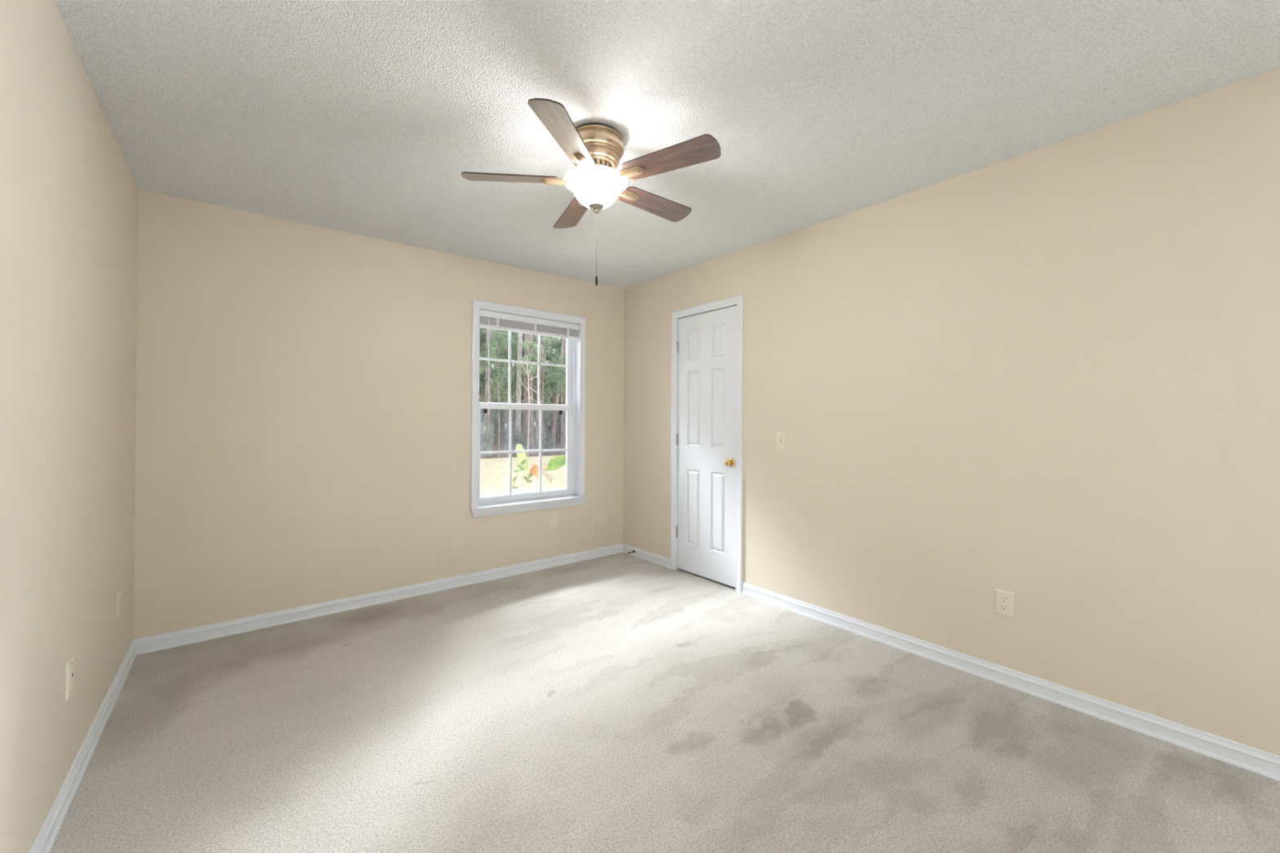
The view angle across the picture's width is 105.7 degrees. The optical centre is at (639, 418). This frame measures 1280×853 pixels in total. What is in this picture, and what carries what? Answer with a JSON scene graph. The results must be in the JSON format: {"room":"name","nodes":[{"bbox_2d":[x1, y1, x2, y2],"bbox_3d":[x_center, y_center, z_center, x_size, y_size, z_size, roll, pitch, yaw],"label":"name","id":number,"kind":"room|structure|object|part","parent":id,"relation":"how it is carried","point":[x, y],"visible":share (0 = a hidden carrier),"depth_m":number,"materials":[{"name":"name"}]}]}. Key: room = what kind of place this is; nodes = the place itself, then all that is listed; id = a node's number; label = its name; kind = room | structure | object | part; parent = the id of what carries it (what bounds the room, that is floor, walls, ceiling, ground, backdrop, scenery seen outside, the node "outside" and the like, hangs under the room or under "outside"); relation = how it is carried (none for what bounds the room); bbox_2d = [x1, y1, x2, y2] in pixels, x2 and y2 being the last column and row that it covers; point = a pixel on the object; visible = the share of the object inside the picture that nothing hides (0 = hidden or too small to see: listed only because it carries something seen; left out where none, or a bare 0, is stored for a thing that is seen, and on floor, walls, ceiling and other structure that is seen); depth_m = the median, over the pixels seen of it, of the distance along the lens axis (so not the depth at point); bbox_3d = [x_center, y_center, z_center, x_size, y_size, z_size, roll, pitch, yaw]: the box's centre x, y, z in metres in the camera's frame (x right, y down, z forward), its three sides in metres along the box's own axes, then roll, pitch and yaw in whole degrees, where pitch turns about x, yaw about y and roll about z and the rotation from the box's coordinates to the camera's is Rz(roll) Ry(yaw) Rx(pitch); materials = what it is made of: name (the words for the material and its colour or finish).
{"room":"empty bedroom","nodes":[
{"label":"empty bedroom","id":0,"kind":"room"},
{"bbox_2d":[0,0,137,852],"bbox_3d":[-0.576,0.011,-0.058,0.130,2.394,6.760,1,0,-39],"label":"wall","id":1,"kind":"structure","parent":0,"point":[68,191],"depth_m":1.41,"materials":[{"name":"beige paint"}]},
{"bbox_2d":[65,655,74,701],"bbox_3d":[-1.817,0.827,1.546,0.009,0.114,0.070,1,0,-39],"label":"wall plate","id":2,"kind":"object","parent":1,"relation":"attached to","point":[69,672],"visible":1,"depth_m":1.53,"materials":[{"name":"beige plastic"}]},
{"bbox_2d":[29,639,136,852],"bbox_3d":[-0.527,1.169,-0.019,0.014,0.079,6.500,1,0,-39],"label":"baseboard","id":3,"kind":"structure","parent":1,"relation":"attached to","point":[45,839],"depth_m":1.63,"materials":[{"name":"white paint"}]},
{"bbox_2d":[115,589,120,619],"bbox_3d":[-2.320,0.828,2.158,0.010,0.114,0.070,1,0,-39],"label":"wall outlet","id":4,"kind":"object","parent":1,"relation":"attached to","point":[118,593],"visible":1,"depth_m":2.15,"materials":[{"name":"beige plastic"}]},
{"bbox_2d":[133,189,624,639],"bbox_3d":[-1.414,0.005,3.548,3.164,2.440,0.130,1,0,-39],"label":"wall","id":5,"kind":"structure","parent":0,"point":[303,393],"depth_m":2.98,"materials":[{"name":"beige paint"}]},
{"bbox_2d":[133,543,622,654],"bbox_3d":[-1.374,1.185,3.485,3.164,0.079,0.014,1,0,-39],"label":"baseboard","id":6,"kind":"structure","parent":5,"relation":"attached to","point":[188,636],"depth_m":3.07,"materials":[{"name":"white paint"}]},
{"bbox_2d":[469,299,588,517],"bbox_3d":[-0.889,-0.070,3.949,1.022,1.620,0.174,1,0,-39],"label":"window","id":7,"kind":"structure","parent":5,"relation":"in","point":[574,494],"depth_m":4.01,"materials":[{"name":"white paint"}]},
{"bbox_3d":[-0.924,0.267,3.973,0.855,0.775,0.027,1,0,-39],"label":"sash","id":8,"kind":"part","parent":7,"relation":"part of","materials":[{"name":"white plastic"}]},
{"bbox_3d":[-0.929,-0.068,3.989,0.885,1.504,0.062,1,0,-39],"label":"frame","id":9,"kind":"part","parent":7,"relation":"part of","materials":[{"name":"white plastic"}]},
{"bbox_2d":[480,309,578,414],"bbox_3d":[-0.875,-0.421,3.927,0.877,0.791,0.051,1,0,-39],"label":"window blind","id":10,"kind":"object","parent":7,"relation":"attached to","point":[488,319],"visible":0.89,"depth_m":3.88,"materials":[{"name":"white plastic"}]},
{"bbox_3d":[-0.878,-0.699,3.934,0.869,0.025,0.028,1,0,-39],"label":"rail","id":11,"kind":"part","parent":10,"relation":"part of","materials":[{"name":"white plastic"}]},
{"bbox_3d":[-0.939,-0.441,3.998,0.852,0.717,0.024,1,0,-39],"label":"sash","id":12,"kind":"part","parent":7,"relation":"part of","materials":[{"name":"white plastic"}]},
{"bbox_2d":[549,513,556,528],"bbox_3d":[-0.719,0.850,4.029,0.070,0.114,0.010,1,0,-39],"label":"wall outlet","id":13,"kind":"object","parent":5,"relation":"attached to","point":[553,517],"visible":1,"depth_m":4.02,"materials":[{"name":"beige plastic"}]},
{"bbox_2d":[48,552,1279,852],"bbox_3d":[0.688,1.281,0.982,3.484,0.120,6.900,1,0,-39],"label":"floor","id":14,"kind":"structure","parent":0,"point":[621,702],"depth_m":1.80,"materials":[{"name":"beige carpet"}]},
{"bbox_2d":[53,0,1279,288],"bbox_3d":[0.657,-1.275,1.051,3.484,0.208,7.040,1,0,-39],"label":"ceiling","id":15,"kind":"structure","parent":0,"point":[365,117],"depth_m":1.79,"materials":[{"name":"white paint"}]},
{"bbox_2d":[461,97,720,285],"bbox_3d":[-0.159,-0.883,2.091,1.026,0.631,1.063,-1,1,-39],"label":"ceiling fan","id":16,"kind":"object","parent":15,"relation":"hanging from","point":[596,149],"visible":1,"depth_m":1.96,"materials":[{"name":"brown wood"}]},
{"bbox_3d":[-0.535,-1.006,2.029,0.407,0.006,0.125,0,14,-5],"label":"fan blade","id":17,"kind":"part","parent":16,"relation":"part of","materials":[{"name":"brown wood"}]},
{"bbox_3d":[-0.263,-1.004,1.720,0.125,0.006,0.407,13,3,12],"label":"fan blade","id":18,"kind":"part","parent":16,"relation":"part of","materials":[{"name":"brown wood"}]},
{"bbox_3d":[-0.325,-1.009,2.382,0.125,0.006,0.407,-15,6,-23],"label":"fan blade","id":19,"kind":"part","parent":16,"relation":"part of","materials":[{"name":"brown wood"}]},
{"bbox_3d":[-0.186,-0.954,2.062,0.274,0.110,0.274,-1,1,-40],"label":"lamp shade","id":20,"kind":"part","parent":16,"relation":"part of","materials":[{"name":"white glass"}]},
{"bbox_3d":[-0.186,-0.739,2.063,0.005,0.272,0.004,-1,1,-39],"label":"pull chain","id":21,"kind":"part","parent":16,"relation":"part of","materials":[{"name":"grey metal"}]},
{"bbox_3d":[0.076,-1.010,2.292,0.408,0.006,0.125,-1,-12,-41],"label":"fan blade","id":22,"kind":"part","parent":16,"relation":"part of","materials":[{"name":"brown wood"}]},
{"bbox_3d":[0.114,-1.006,1.883,0.408,0.006,0.125,0,-13,31],"label":"fan blade","id":23,"kind":"part","parent":16,"relation":"part of","materials":[{"name":"brown wood"}]},
{"bbox_2d":[622,67,1279,755],"bbox_3d":[1.970,0.014,2.041,0.140,2.440,6.760,1,0,-39],"label":"wall","id":24,"kind":"structure","parent":0,"point":[1048,376],"depth_m":2.14,"materials":[{"name":"beige paint"}]},
{"bbox_2d":[670,294,743,593],"bbox_3d":[0.517,0.180,3.729,0.148,2.112,0.729,1,0,-39],"label":"door","id":25,"kind":"structure","parent":24,"relation":"in","point":[707,375],"depth_m":3.69,"materials":[{"name":"white paint"}]},
{"bbox_3d":[0.639,0.318,3.499,0.046,0.051,0.051,1,0,-39],"label":"knob","id":26,"kind":"part","parent":25,"relation":"part of","materials":[{"name":"gold metal"}]},
{"bbox_2d":[776,431,785,449],"bbox_3d":[0.922,0.145,3.186,0.017,0.114,0.070,1,0,-39],"label":"light switch","id":27,"kind":"object","parent":24,"relation":"attached to","point":[780,436],"visible":1,"depth_m":3.19,"materials":[{"name":"beige plastic"}]},
{"bbox_2d":[622,543,1279,781],"bbox_3d":[1.904,1.194,1.985,0.014,0.079,6.500,1,0,-39],"label":"baseboard","id":28,"kind":"structure","parent":24,"relation":"attached to","point":[1237,754],"depth_m":2.13,"materials":[{"name":"white paint"}]},
{"bbox_2d":[995,588,1013,617],"bbox_3d":[1.692,0.858,2.250,0.010,0.114,0.070,1,0,-39],"label":"wall outlet","id":29,"kind":"object","parent":24,"relation":"attached to","point":[1004,599],"visible":1,"depth_m":2.25,"materials":[{"name":"beige plastic"}]},
{"bbox_2d":[1000,604,1008,611],"bbox_3d":[1.690,0.877,2.248,0.003,0.028,0.034,1,0,-39],"label":"receptacle","id":30,"kind":"object","parent":29,"relation":"attached to","point":[1003,607],"depth_m":2.25,"materials":[{"name":"beige plastic"}]},
{"bbox_2d":[1000,595,1008,602],"bbox_3d":[1.690,0.838,2.248,0.003,0.028,0.034,1,0,-39],"label":"receptacle","id":31,"kind":"object","parent":29,"relation":"attached to","point":[1002,598],"depth_m":2.25,"materials":[{"name":"beige plastic"}]},
{"label":"outside","id":32,"kind":"structure","parent":0,"visible":0},
{"bbox_2d":[480,429,565,458],"bbox_3d":[-11.528,1.988,57.588,90.000,0.200,63.600,1,0,-39],"label":"ground","id":33,"kind":"structure","parent":32,"point":[557,444],"depth_m":23.90,"materials":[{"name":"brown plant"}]},
{"bbox_2d":[479,365,484,385],"bbox_3d":[-7.335,-0.855,20.529,1.168,5.198,1.345,0,0,24],"label":"young tree","id":34,"kind":"object","parent":33,"relation":"on","point":[479,366],"visible":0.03,"depth_m":20.83,"materials":[{"name":"green plant"}]},
{"bbox_2d":[479,328,494,441],"bbox_3d":[-9.893,-5.212,31.471,1.656,14.021,1.578,0,0,34],"label":"tree","id":35,"kind":"object","parent":33,"relation":"on","point":[486,329],"visible":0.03,"depth_m":31.27,"materials":[{"name":"green plant"}]},
{"bbox_2d":[480,420,494,457],"bbox_3d":[-6.737,0.897,21.045,0.861,1.673,0.840,1,0,-39],"label":"shrub","id":36,"kind":"object","parent":33,"relation":"on","point":[486,437],"visible":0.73,"depth_m":20.99,"materials":[{"name":"green plant"}]},
{"bbox_2d":[479,327,496,452],"bbox_3d":[-8.097,-1.602,24.636,1.513,6.730,1.310,0,0,8],"label":"leafy tree","id":37,"kind":"object","parent":33,"relation":"on","point":[482,333],"visible":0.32,"depth_m":24.54,"materials":[{"name":"green plant"}]},
{"bbox_2d":[484,328,492,456],"bbox_3d":[-6.850,-5.082,21.919,1.053,13.671,1.073,0,0,-5],"label":"pine tree","id":38,"kind":"object","parent":33,"relation":"on","point":[487,417],"visible":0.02,"depth_m":21.83,"materials":[{"name":"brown plant"}]},
{"bbox_2d":[479,328,503,422],"bbox_3d":[-8.643,-2.022,27.822,1.637,7.602,1.362,0,0,-12],"label":"leafy tree","id":39,"kind":"object","parent":33,"relation":"on","point":[493,397],"visible":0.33,"depth_m":27.70,"materials":[{"name":"green plant"}]},
{"bbox_2d":[482,337,500,441],"bbox_3d":[-11.435,-4.626,37.815,1.836,12.898,1.717,0,0,22],"label":"tree","id":40,"kind":"object","parent":33,"relation":"on","point":[495,429],"visible":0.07,"depth_m":37.69,"materials":[{"name":"green plant"}]},
{"bbox_2d":[490,328,499,438],"bbox_3d":[-10.986,-5.889,35.606,1.407,15.421,1.717,0,0,22],"label":"tree","id":41,"kind":"object","parent":33,"relation":"on","point":[492,329],"visible":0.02,"depth_m":35.55,"materials":[{"name":"green plant"}]},
{"bbox_2d":[480,332,515,457],"bbox_3d":[-6.159,-1.011,21.135,1.544,5.529,1.414,1,0,-39],"label":"young tree","id":42,"kind":"object","parent":33,"relation":"on","point":[500,340],"visible":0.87,"depth_m":21.00,"materials":[{"name":"green plant"}]},
{"bbox_2d":[492,329,511,443],"bbox_3d":[-9.578,-4.045,34.048,1.635,11.702,1.438,0,0,-9],"label":"tree","id":43,"kind":"object","parent":33,"relation":"on","point":[500,331],"visible":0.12,"depth_m":33.98,"materials":[{"name":"plant"}]},
{"bbox_2d":[490,400,515,451],"bbox_3d":[-6.759,0.428,24.053,1.610,2.648,1.639,1,0,-39],"label":"shrub","id":44,"kind":"object","parent":33,"relation":"on","point":[505,414],"visible":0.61,"depth_m":23.97,"materials":[{"name":"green plant"}]},
{"bbox_2d":[492,333,517,450],"bbox_3d":[-7.262,-1.423,26.463,1.566,6.402,1.603,0,0,11],"label":"leafy tree","id":45,"kind":"object","parent":33,"relation":"on","point":[502,397],"visible":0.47,"depth_m":26.28,"materials":[{"name":"green plant"}]},
{"bbox_2d":[501,361,514,432],"bbox_3d":[-11.060,-5.930,40.571,1.614,15.563,1.726,0,0,20],"label":"tree","id":46,"kind":"object","parent":33,"relation":"on","point":[504,362],"visible":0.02,"depth_m":40.65,"materials":[{"name":"green plant"}]},
{"bbox_2d":[502,330,523,439],"bbox_3d":[-7.775,-2.104,30.089,1.563,7.802,1.636,0,0,-23],"label":"leafy tree","id":47,"kind":"object","parent":33,"relation":"on","point":[512,333],"visible":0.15,"depth_m":30.04,"materials":[{"name":"green plant"}]},
{"bbox_2d":[503,335,524,432],"bbox_3d":[-8.302,-4.324,32.748,1.658,12.263,1.617,0,0,4],"label":"tree","id":48,"kind":"object","parent":33,"relation":"on","point":[513,419],"visible":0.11,"depth_m":32.51,"materials":[{"name":"green plant"}]},
{"bbox_2d":[506,429,526,456],"bbox_3d":[-5.560,1.110,21.881,0.948,1.274,0.984,1,0,-39],"label":"shrub","id":49,"kind":"object","parent":33,"relation":"on","point":[520,433],"visible":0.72,"depth_m":21.77,"materials":[{"name":"green plant"}]},
{"bbox_2d":[515,332,522,445],"bbox_3d":[-5.673,-4.573,23.133,0.986,12.683,1.006,1,0,-39],"label":"pine tree","id":50,"kind":"object","parent":33,"relation":"on","point":[518,397],"visible":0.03,"depth_m":23.00,"materials":[{"name":"grey plant"}]},
{"bbox_2d":[511,332,536,401],"bbox_3d":[-6.080,-1.722,25.453,1.460,7.002,1.526,1,0,-39],"label":"leafy tree","id":51,"kind":"object","parent":33,"relation":"on","point":[523,334],"visible":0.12,"depth_m":25.25,"materials":[{"name":"green plant"}]},
{"bbox_2d":[521,333,534,453],"bbox_3d":[-5.474,-6.303,23.851,1.013,16.152,1.005,1,0,-39],"label":"pine tree","id":52,"kind":"object","parent":33,"relation":"on","point":[525,428],"visible":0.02,"depth_m":23.63,"materials":[{"name":"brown plant"}]},
{"bbox_2d":[520,334,535,431],"bbox_3d":[-8.103,-5.774,35.647,1.650,15.222,1.765,0,0,-16],"label":"tree","id":53,"kind":"object","parent":33,"relation":"on","point":[522,420],"visible":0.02,"depth_m":35.48,"materials":[{"name":"green plant"}]},
{"bbox_2d":[515,333,546,455],"bbox_3d":[-5.081,-1.135,22.339,1.384,5.802,1.180,1,0,-39],"label":"young tree","id":54,"kind":"object","parent":33,"relation":"on","point":[533,357],"visible":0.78,"depth_m":22.30,"materials":[{"name":"green plant"}]},
{"bbox_2d":[534,334,539,453],"bbox_3d":[-5.124,-5.302,24.527,1.002,14.161,1.014,0,0,16],"label":"pine tree","id":55,"kind":"object","parent":33,"relation":"on","point":[537,411],"visible":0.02,"depth_m":24.39,"materials":[{"name":"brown plant"}]},
{"bbox_2d":[533,334,541,437],"bbox_3d":[-6.756,-1.994,30.983,1.514,7.602,1.518,1,0,-39],"label":"leafy tree","id":56,"kind":"object","parent":33,"relation":"on","point":[534,340],"visible":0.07,"depth_m":30.88,"materials":[{"name":"green plant"}]},
{"bbox_2d":[541,335,543,446],"bbox_3d":[-5.037,-7.037,25.231,1.015,17.640,0.987,1,0,-39],"label":"pine tree","id":57,"kind":"object","parent":33,"relation":"on","point":[542,339],"visible":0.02,"depth_m":25.14,"materials":[{"name":"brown plant"}]},
{"bbox_2d":[533,335,553,404],"bbox_3d":[-5.803,-1.526,28.452,1.495,6.648,1.442,0,0,8],"label":"leafy tree","id":58,"kind":"object","parent":33,"relation":"on","point":[546,395],"visible":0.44,"depth_m":28.26,"materials":[{"name":"green plant"}]},
{"bbox_2d":[534,335,552,436],"bbox_3d":[-7.567,-4.448,38.539,1.684,12.588,1.801,0,0,42],"label":"tree","id":59,"kind":"object","parent":33,"relation":"on","point":[547,358],"visible":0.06,"depth_m":38.40,"materials":[{"name":"green plant"}]},
{"bbox_2d":[534,334,553,444],"bbox_3d":[-6.701,-4.508,33.936,1.375,12.664,1.687,1,0,-40],"label":"tree","id":60,"kind":"object","parent":33,"relation":"on","point":[545,420],"visible":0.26,"depth_m":33.76,"materials":[{"name":"green plant"}]},
{"bbox_2d":[536,437,555,454],"bbox_3d":[-4.448,1.329,22.881,0.943,0.865,0.939,1,0,-39],"label":"shrub","id":61,"kind":"object","parent":33,"relation":"on","point":[549,444],"visible":0.76,"depth_m":22.74,"materials":[{"name":"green plant"}]},
{"bbox_2d":[545,339,559,439],"bbox_3d":[-8.060,-4.884,43.411,1.783,13.518,1.825,0,0,-6],"label":"tree","id":62,"kind":"object","parent":33,"relation":"on","point":[550,340],"visible":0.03,"depth_m":43.25,"materials":[{"name":"green plant"}]},
{"bbox_2d":[543,336,564,419],"bbox_3d":[-5.581,-2.085,31.383,1.494,7.802,1.537,1,0,-39],"label":"leafy tree","id":63,"kind":"object","parent":33,"relation":"on","point":[551,352],"visible":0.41,"depth_m":31.21,"materials":[{"name":"green plant"}]},
{"bbox_2d":[548,337,564,441],"bbox_3d":[-4.383,-1.875,27.440,1.543,7.350,1.540,1,0,-39],"label":"leafy tree","id":64,"kind":"object","parent":33,"relation":"on","point":[557,346],"visible":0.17,"depth_m":27.33,"materials":[{"name":"green plant"}]},
{"bbox_2d":[548,337,564,442],"bbox_3d":[-6.291,-5.683,36.854,1.809,15.072,1.857,0,0,6],"label":"tree","id":65,"kind":"object","parent":33,"relation":"on","point":[557,436],"visible":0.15,"depth_m":36.73,"materials":[{"name":"plant"}]},
{"bbox_2d":[550,337,564,448],"bbox_3d":[-4.107,-3.528,26.282,1.759,10.673,1.011,0,0,-23],"label":"leaning tree","id":66,"kind":"object","parent":33,"relation":"on","point":[557,398],"visible":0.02,"depth_m":25.73,"materials":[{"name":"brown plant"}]},
{"bbox_2d":[549,342,566,454],"bbox_3d":[-3.673,-0.922,23.243,1.289,5.402,1.434,0,0,0],"label":"young tree","id":67,"kind":"object","parent":33,"relation":"on","point":[561,376],"visible":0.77,"depth_m":23.11,"materials":[{"name":"green plant"}]},
{"bbox_2d":[554,347,563,439],"bbox_3d":[-6.747,-4.359,41.749,1.553,12.456,1.630,0,0,37],"label":"tree","id":68,"kind":"object","parent":33,"relation":"on","point":[559,424],"visible":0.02,"depth_m":41.66,"materials":[{"name":"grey plant"}]},
{"bbox_2d":[556,367,564,439],"bbox_3d":[-5.277,-5.447,35.181,1.877,14.586,1.755,0,0,4],"label":"tree","id":69,"kind":"object","parent":33,"relation":"on","point":[559,418],"visible":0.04,"depth_m":34.87,"materials":[{"name":"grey plant"}]},
{"bbox_2d":[562,338,566,453],"bbox_3d":[-3.685,-4.281,24.165,0.984,12.130,0.976,0,0,20],"label":"pine tree","id":70,"kind":"object","parent":33,"relation":"on","point":[565,342],"visible":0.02,"depth_m":24.04,"materials":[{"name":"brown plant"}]},
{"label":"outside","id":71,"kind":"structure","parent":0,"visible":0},
{"bbox_2d":[480,454,565,497],"bbox_3d":[2.264,1.825,17.274,60.000,0.200,16.160,1,0,-39],"label":"lawn","id":72,"kind":"structure","parent":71,"point":[494,472],"depth_m":13.69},
{"bbox_2d":[511,459,533,493],"bbox_3d":[-1.866,1.153,7.335,0.547,1.047,0.063,1,0,-39],"label":"shoot","id":73,"kind":"object","parent":72,"relation":"on","point":[522,462],"visible":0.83,"depth_m":7.40,"materials":[{"name":"green plant"}]},
{"bbox_2d":[517,357,551,457],"bbox_3d":[-4.684,-0.472,21.618,1.656,4.431,0.229,1,0,-39],"label":"sapling","id":74,"kind":"object","parent":72,"relation":"on","point":[529,397],"visible":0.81,"depth_m":21.31,"materials":[{"name":"beige plant"}]},
{"bbox_2d":[515,444,565,493],"bbox_3d":[-1.564,1.037,7.849,1.041,1.285,0.147,1,0,-39],"label":"banana plant","id":75,"kind":"object","parent":72,"relation":"on","point":[557,462],"visible":0.8,"depth_m":7.78,"materials":[{"name":"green plant"}]},
{"bbox_3d":[-1.677,1.221,7.780,0.411,0.914,0.109,1,0,-39],"label":"stem","id":76,"kind":"part","parent":75,"relation":"part of","materials":[{"name":"plant"}]}
]}

